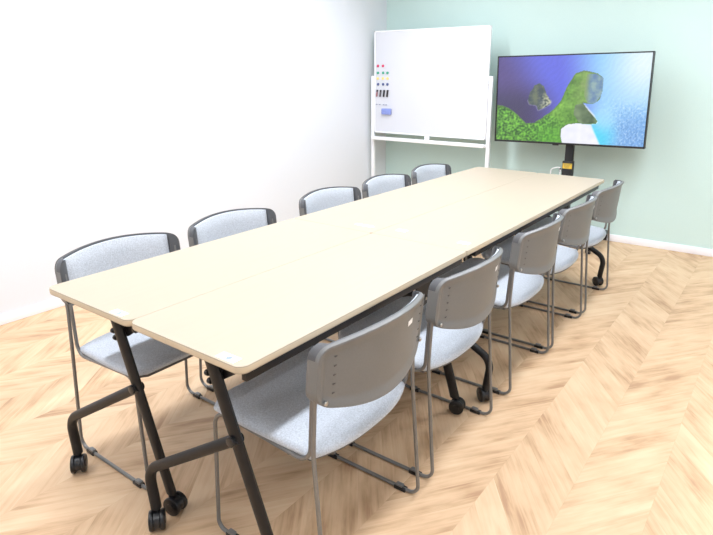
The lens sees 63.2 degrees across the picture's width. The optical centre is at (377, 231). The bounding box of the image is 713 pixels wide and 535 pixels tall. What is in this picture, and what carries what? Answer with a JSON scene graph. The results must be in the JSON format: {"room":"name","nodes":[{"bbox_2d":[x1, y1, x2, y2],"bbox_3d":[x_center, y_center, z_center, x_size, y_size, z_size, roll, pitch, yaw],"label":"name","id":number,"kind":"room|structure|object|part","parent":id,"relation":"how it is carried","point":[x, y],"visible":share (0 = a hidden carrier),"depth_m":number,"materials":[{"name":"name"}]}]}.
{"room":"meeting room","nodes":[
{"label":"meeting room","id":0,"kind":"room"},
{"bbox_2d":[0,0,386,314],"bbox_3d":[-1.979,-0.780,3.272,0.100,2.550,7.180,11,18,34],"label":"wall","id":1,"kind":"structure","parent":0,"point":[118,117],"depth_m":3.95,"materials":[{"name":"white paint"}]},
{"bbox_2d":[0,298,64,325],"bbox_3d":[-1.937,0.430,3.567,0.010,0.060,6.950,11,18,34],"label":"baseboard","id":2,"kind":"structure","parent":1,"relation":"attached to","point":[32,310],"depth_m":3.41,"materials":[{"name":"white plastic"}]},
{"bbox_2d":[0,235,712,534],"bbox_3d":[0.181,0.907,2.132,5.412,0.100,7.180,11,18,34],"label":"floor","id":3,"kind":"structure","parent":0,"point":[608,430],"depth_m":2.27,"materials":[{"name":"brown wood"}]},
{"bbox_2d":[55,232,214,489],"bbox_3d":[-0.844,0.434,2.210,0.515,0.768,0.504,11,18,34],"label":"chair","id":4,"kind":"object","parent":3,"relation":"on","point":[151,356],"visible":0.52,"depth_m":2.11,"materials":[{"name":"grey fabric"}]},
{"bbox_3d":[-0.953,0.513,2.014,0.448,0.714,0.026,11,18,34],"label":"frame","id":5,"kind":"part","parent":4,"relation":"part of","materials":[{"name":"grey paint"}]},
{"bbox_3d":[-1.006,0.144,2.252,0.116,0.232,0.489,11,18,34],"label":"backrest","id":6,"kind":"part","parent":4,"relation":"part of","materials":[{"name":"grey fabric"}]},
{"bbox_3d":[-0.812,0.397,2.177,0.437,0.052,0.490,11,18,34],"label":"seat","id":7,"kind":"part","parent":4,"relation":"part of","materials":[{"name":"grey fabric"}]},
{"bbox_3d":[-0.681,0.414,2.383,0.448,0.714,0.026,11,18,34],"label":"frame","id":8,"kind":"part","parent":4,"relation":"part of","materials":[{"name":"grey paint"}]},
{"bbox_2d":[49,218,369,515],"bbox_3d":[-0.564,0.432,2.304,0.526,0.719,1.193,11,18,34],"label":"folding table","id":9,"kind":"object","parent":3,"relation":"on","point":[121,295],"visible":0.63,"depth_m":1.97,"materials":[{"name":"beige laminate"}]},
{"bbox_3d":[-0.912,0.629,1.931,0.434,0.401,0.034,9,18,30],"label":"foot arm","id":10,"kind":"part","parent":9,"relation":"part of","materials":[{"name":"black paint"}]},
{"bbox_3d":[-0.729,0.550,1.804,0.160,0.621,0.031,2,15,7],"label":"leg","id":11,"kind":"part","parent":9,"relation":"part of","materials":[{"name":"black paint"}]},
{"bbox_2d":[188,208,338,391],"bbox_3d":[-0.520,0.316,2.649,0.515,0.768,0.504,11,18,34],"label":"chair","id":12,"kind":"object","parent":3,"relation":"on","point":[215,226],"visible":0.31,"depth_m":2.68,"materials":[{"name":"grey fabric"}]},
{"bbox_3d":[-0.629,0.395,2.453,0.448,0.714,0.026,11,18,34],"label":"frame","id":13,"kind":"part","parent":12,"relation":"part of","materials":[{"name":"grey paint"}]},
{"bbox_3d":[-0.682,0.026,2.691,0.116,0.232,0.489,11,18,34],"label":"backrest","id":14,"kind":"part","parent":12,"relation":"part of","materials":[{"name":"grey plastic"}]},
{"bbox_2d":[132,233,465,534],"bbox_3d":[-0.181,0.505,2.041,0.531,0.719,1.193,11,18,34],"label":"folding table","id":15,"kind":"object","parent":3,"relation":"on","point":[248,327],"visible":0.8,"depth_m":1.72,"materials":[{"name":"beige laminate"}]},
{"bbox_3d":[-0.539,0.700,1.674,0.417,0.401,0.034,9,17,29],"label":"foot arm","id":16,"kind":"part","parent":15,"relation":"part of","materials":[{"name":"black paint"}]},
{"bbox_3d":[-0.359,0.620,1.550,0.193,0.623,0.028,4,16,13],"label":"leg","id":17,"kind":"part","parent":15,"relation":"part of","materials":[{"name":"black paint"}]},
{"bbox_3d":[-0.003,0.232,1.818,0.018,0.026,1.096,11,18,34],"label":"apron rail","id":18,"kind":"part","parent":15,"relation":"part of","materials":[{"name":"black metal"}]},
{"bbox_3d":[0.250,0.397,2.375,0.193,0.623,0.028,4,16,13],"label":"leg","id":19,"kind":"part","parent":15,"relation":"part of","materials":[{"name":"black paint"}]},
{"bbox_2d":[213,290,424,534],"bbox_3d":[-0.154,0.553,1.774,0.515,0.768,0.504,11,18,34],"label":"chair","id":20,"kind":"object","parent":3,"relation":"on","point":[322,399],"visible":0.99,"depth_m":1.60,"materials":[{"name":"grey paint"}]},
{"bbox_3d":[-0.317,0.623,1.615,0.448,0.714,0.026,11,18,34],"label":"frame","id":21,"kind":"part","parent":20,"relation":"part of","materials":[{"name":"grey paint"}]},
{"bbox_3d":[-0.186,0.504,1.784,0.437,0.052,0.490,11,18,34],"label":"seat","id":22,"kind":"part","parent":20,"relation":"part of","materials":[{"name":"grey fabric"}]},
{"bbox_3d":[0.009,0.326,1.593,0.116,0.232,0.489,11,18,34],"label":"backrest","id":23,"kind":"part","parent":20,"relation":"part of","materials":[{"name":"grey plastic"}]},
{"bbox_3d":[-0.046,0.523,1.984,0.448,0.714,0.026,11,18,34],"label":"frame","id":24,"kind":"part","parent":20,"relation":"part of","materials":[{"name":"grey paint"}]},
{"bbox_2d":[299,186,415,341],"bbox_3d":[-0.119,0.169,3.193,0.515,0.768,0.504,11,18,34],"label":"chair","id":25,"kind":"object","parent":3,"relation":"on","point":[320,199],"visible":0.27,"depth_m":3.24,"materials":[{"name":"grey plastic"}]},
{"bbox_3d":[-0.280,-0.120,3.235,0.116,0.232,0.489,11,18,34],"label":"backrest","id":26,"kind":"part","parent":25,"relation":"part of","materials":[{"name":"grey fabric"}]},
{"bbox_2d":[362,174,461,262],"bbox_3d":[0.199,0.053,3.623,0.515,0.768,0.504,11,18,34],"label":"chair","id":27,"kind":"object","parent":3,"relation":"on","point":[378,184],"visible":0.33,"depth_m":3.68,"materials":[{"name":"grey fabric"}]},
{"bbox_3d":[0.037,-0.236,3.665,0.116,0.232,0.489,11,18,34],"label":"backrest","id":28,"kind":"part","parent":27,"relation":"part of","materials":[{"name":"grey fabric"}]},
{"bbox_2d":[295,167,535,345],"bbox_3d":[0.363,0.109,3.505,0.506,0.719,1.983,11,18,34],"label":"folding table","id":29,"kind":"object","parent":3,"relation":"on","point":[375,213],"visible":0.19,"depth_m":3.13,"materials":[{"name":"beige laminate"}]},
{"bbox_2d":[339,246,502,477],"bbox_3d":[0.181,0.431,2.229,0.515,0.768,0.504,11,18,34],"label":"chair","id":30,"kind":"object","parent":3,"relation":"on","point":[456,309],"visible":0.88,"depth_m":2.02,"materials":[{"name":"grey plastic"}]},
{"bbox_3d":[0.018,0.500,2.070,0.448,0.714,0.026,11,18,34],"label":"frame","id":31,"kind":"part","parent":30,"relation":"part of","materials":[{"name":"grey paint"}]},
{"bbox_3d":[0.149,0.382,2.239,0.437,0.052,0.490,11,18,34],"label":"seat","id":32,"kind":"part","parent":30,"relation":"part of","materials":[{"name":"grey fabric"}]},
{"bbox_3d":[0.290,0.401,2.438,0.448,0.714,0.026,11,18,34],"label":"frame","id":33,"kind":"part","parent":30,"relation":"part of","materials":[{"name":"grey paint"}]},
{"bbox_3d":[0.344,0.203,2.047,0.116,0.232,0.489,11,18,34],"label":"backrest","id":34,"kind":"part","parent":30,"relation":"part of","materials":[{"name":"grey plastic"}]},
{"bbox_2d":[371,25,493,184],"bbox_3d":[0.458,-0.966,5.442,1.294,1.785,0.500,11,18,34],"label":"whiteboard","id":35,"kind":"object","parent":3,"relation":"on","point":[441,84],"visible":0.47,"depth_m":5.30,"materials":[{"name":"ceramic"}]},
{"bbox_3d":[-0.047,-0.880,5.856,0.034,1.340,0.030,11,18,34],"label":"post","id":36,"kind":"part","parent":35,"relation":"part of","materials":[{"name":"white metal"}]},
{"bbox_2d":[381,108,391,114],"bbox_3d":[0.084,-1.169,5.649,0.108,0.056,0.028,11,18,34],"label":"eraser","id":37,"kind":"object","parent":35,"relation":"attached to","point":[383,111],"visible":1,"depth_m":5.63,"materials":[{"name":"plastic"}]},
{"bbox_2d":[371,136,485,147],"bbox_3d":[0.450,-0.849,5.464,1.226,0.035,0.075,11,18,34],"label":"tray","id":38,"kind":"object","parent":35,"relation":"on","point":[426,140],"depth_m":5.42,"materials":[{"name":"white metal"}]},
{"bbox_3d":[0.465,-1.365,5.344,1.214,0.963,0.026,11,18,34],"label":"board frame","id":39,"kind":"part","parent":35,"relation":"part of","materials":[{"name":"white plastic"}]},
{"bbox_3d":[0.978,-0.687,5.152,0.034,1.340,0.030,11,18,34],"label":"post","id":40,"kind":"part","parent":35,"relation":"part of","materials":[{"name":"white metal"}]},
{"bbox_2d":[411,164,466,260],"bbox_3d":[0.518,-0.064,4.057,0.515,0.768,0.504,11,18,34],"label":"chair","id":41,"kind":"object","parent":3,"relation":"on","point":[425,172],"visible":0.28,"depth_m":4.12,"materials":[{"name":"grey fabric"}]},
{"bbox_3d":[0.357,-0.353,4.098,0.116,0.232,0.489,11,18,34],"label":"backrest","id":42,"kind":"part","parent":41,"relation":"part of","materials":[{"name":"grey fabric"}]},
{"bbox_2d":[373,173,604,401],"bbox_3d":[0.756,0.183,3.235,0.551,0.719,1.983,11,18,34],"label":"folding table","id":43,"kind":"object","parent":3,"relation":"on","point":[473,225],"visible":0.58,"depth_m":2.85,"materials":[{"name":"beige laminate"}]},
{"bbox_3d":[0.300,0.462,2.558,0.450,0.401,0.034,9,18,30],"label":"foot arm","id":44,"kind":"part","parent":43,"relation":"part of","materials":[{"name":"black paint"}]},
{"bbox_3d":[0.905,-0.100,3.049,0.018,0.026,1.782,11,18,34],"label":"apron rail","id":45,"kind":"part","parent":43,"relation":"part of","materials":[{"name":"black metal"}]},
{"bbox_3d":[1.327,0.087,3.950,0.450,0.401,0.034,9,18,30],"label":"foot arm","id":46,"kind":"part","parent":43,"relation":"part of","materials":[{"name":"black paint"}]},
{"bbox_2d":[432,213,563,394],"bbox_3d":[0.576,0.287,2.764,0.515,0.768,0.504,11,18,34],"label":"chair","id":47,"kind":"object","parent":3,"relation":"on","point":[533,253],"visible":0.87,"depth_m":2.55,"materials":[{"name":"grey plastic"}]},
{"bbox_3d":[0.412,0.356,2.605,0.448,0.714,0.026,11,18,34],"label":"frame","id":48,"kind":"part","parent":47,"relation":"part of","materials":[{"name":"grey paint"}]},
{"bbox_3d":[0.544,0.238,2.774,0.437,0.052,0.490,11,18,34],"label":"seat","id":49,"kind":"part","parent":47,"relation":"part of","materials":[{"name":"grey fabric"}]},
{"bbox_3d":[0.684,0.257,2.973,0.448,0.714,0.026,11,18,34],"label":"frame","id":50,"kind":"part","parent":47,"relation":"part of","materials":[{"name":"grey paint"}]},
{"bbox_3d":[0.739,0.059,2.582,0.116,0.232,0.489,11,18,34],"label":"backrest","id":51,"kind":"part","parent":47,"relation":"part of","materials":[{"name":"grey plastic"}]},
{"bbox_2d":[481,194,596,348],"bbox_3d":[0.892,0.172,3.192,0.515,0.768,0.504,11,18,34],"label":"chair","id":52,"kind":"object","parent":3,"relation":"on","point":[575,224],"visible":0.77,"depth_m":3.00,"materials":[{"name":"grey plastic"}]},
{"bbox_3d":[0.729,0.241,3.034,0.448,0.714,0.026,11,18,34],"label":"frame","id":53,"kind":"part","parent":52,"relation":"part of","materials":[{"name":"grey paint"}]},
{"bbox_3d":[0.860,0.122,3.203,0.437,0.052,0.490,11,18,34],"label":"seat","id":54,"kind":"part","parent":52,"relation":"part of","materials":[{"name":"grey fabric"}]},
{"bbox_3d":[1.001,0.142,3.402,0.448,0.714,0.026,11,18,34],"label":"frame","id":55,"kind":"part","parent":52,"relation":"part of","materials":[{"name":"grey paint"}]},
{"bbox_3d":[1.055,-0.056,3.011,0.116,0.232,0.489,11,18,34],"label":"backrest","id":56,"kind":"part","parent":52,"relation":"part of","materials":[{"name":"grey plastic"}]},
{"bbox_2d":[519,145,607,253],"bbox_3d":[1.584,-0.439,4.855,0.650,1.080,0.560,11,18,34],"label":"stand","id":57,"kind":"object","parent":3,"relation":"on","point":[568,163],"visible":0.24,"depth_m":4.81,"materials":[{"name":"black plastic"}]},
{"bbox_3d":[1.591,-0.404,4.879,0.086,0.940,0.058,11,18,34],"label":"post","id":58,"kind":"part","parent":57,"relation":"part of","materials":[{"name":"black plastic"}]},
{"bbox_2d":[495,51,655,148],"bbox_3d":[1.528,-1.051,4.634,1.237,0.745,0.084,10,18,34],"label":"television","id":59,"kind":"object","parent":57,"relation":"attached to","point":[581,99],"visible":1,"depth_m":4.57,"materials":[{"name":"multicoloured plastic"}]},
{"bbox_2d":[521,180,623,313],"bbox_3d":[1.222,0.051,3.641,0.515,0.768,0.504,11,18,34],"label":"chair","id":60,"kind":"object","parent":3,"relation":"on","point":[605,208],"visible":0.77,"depth_m":3.43,"materials":[{"name":"grey plastic"}]},
{"bbox_3d":[1.060,0.120,3.482,0.448,0.714,0.026,11,18,34],"label":"frame","id":61,"kind":"part","parent":60,"relation":"part of","materials":[{"name":"grey paint"}]},
{"bbox_3d":[1.191,0.002,3.651,0.437,0.052,0.490,11,18,34],"label":"seat","id":62,"kind":"part","parent":60,"relation":"part of","materials":[{"name":"grey fabric"}]},
{"bbox_3d":[1.331,0.021,3.850,0.448,0.714,0.026,11,18,34],"label":"frame","id":63,"kind":"part","parent":60,"relation":"part of","materials":[{"name":"grey paint"}]},
{"bbox_3d":[1.386,-0.177,3.459,0.116,0.232,0.489,11,18,34],"label":"backrest","id":64,"kind":"part","parent":60,"relation":"part of","materials":[{"name":"grey plastic"}]},
{"bbox_2d":[386,0,712,248],"bbox_3d":[2.239,-1.122,4.569,5.212,2.550,0.100,11,18,34],"label":"wall","id":65,"kind":"structure","parent":0,"point":[666,194],"depth_m":4.73,"materials":[{"name":"green paint"}]},
{"bbox_2d":[607,234,712,256],"bbox_3d":[2.204,0.092,4.852,5.192,0.060,0.010,11,18,34],"label":"baseboard","id":66,"kind":"structure","parent":65,"relation":"attached to","point":[616,238],"depth_m":4.75,"materials":[{"name":"white plastic"}]}
]}

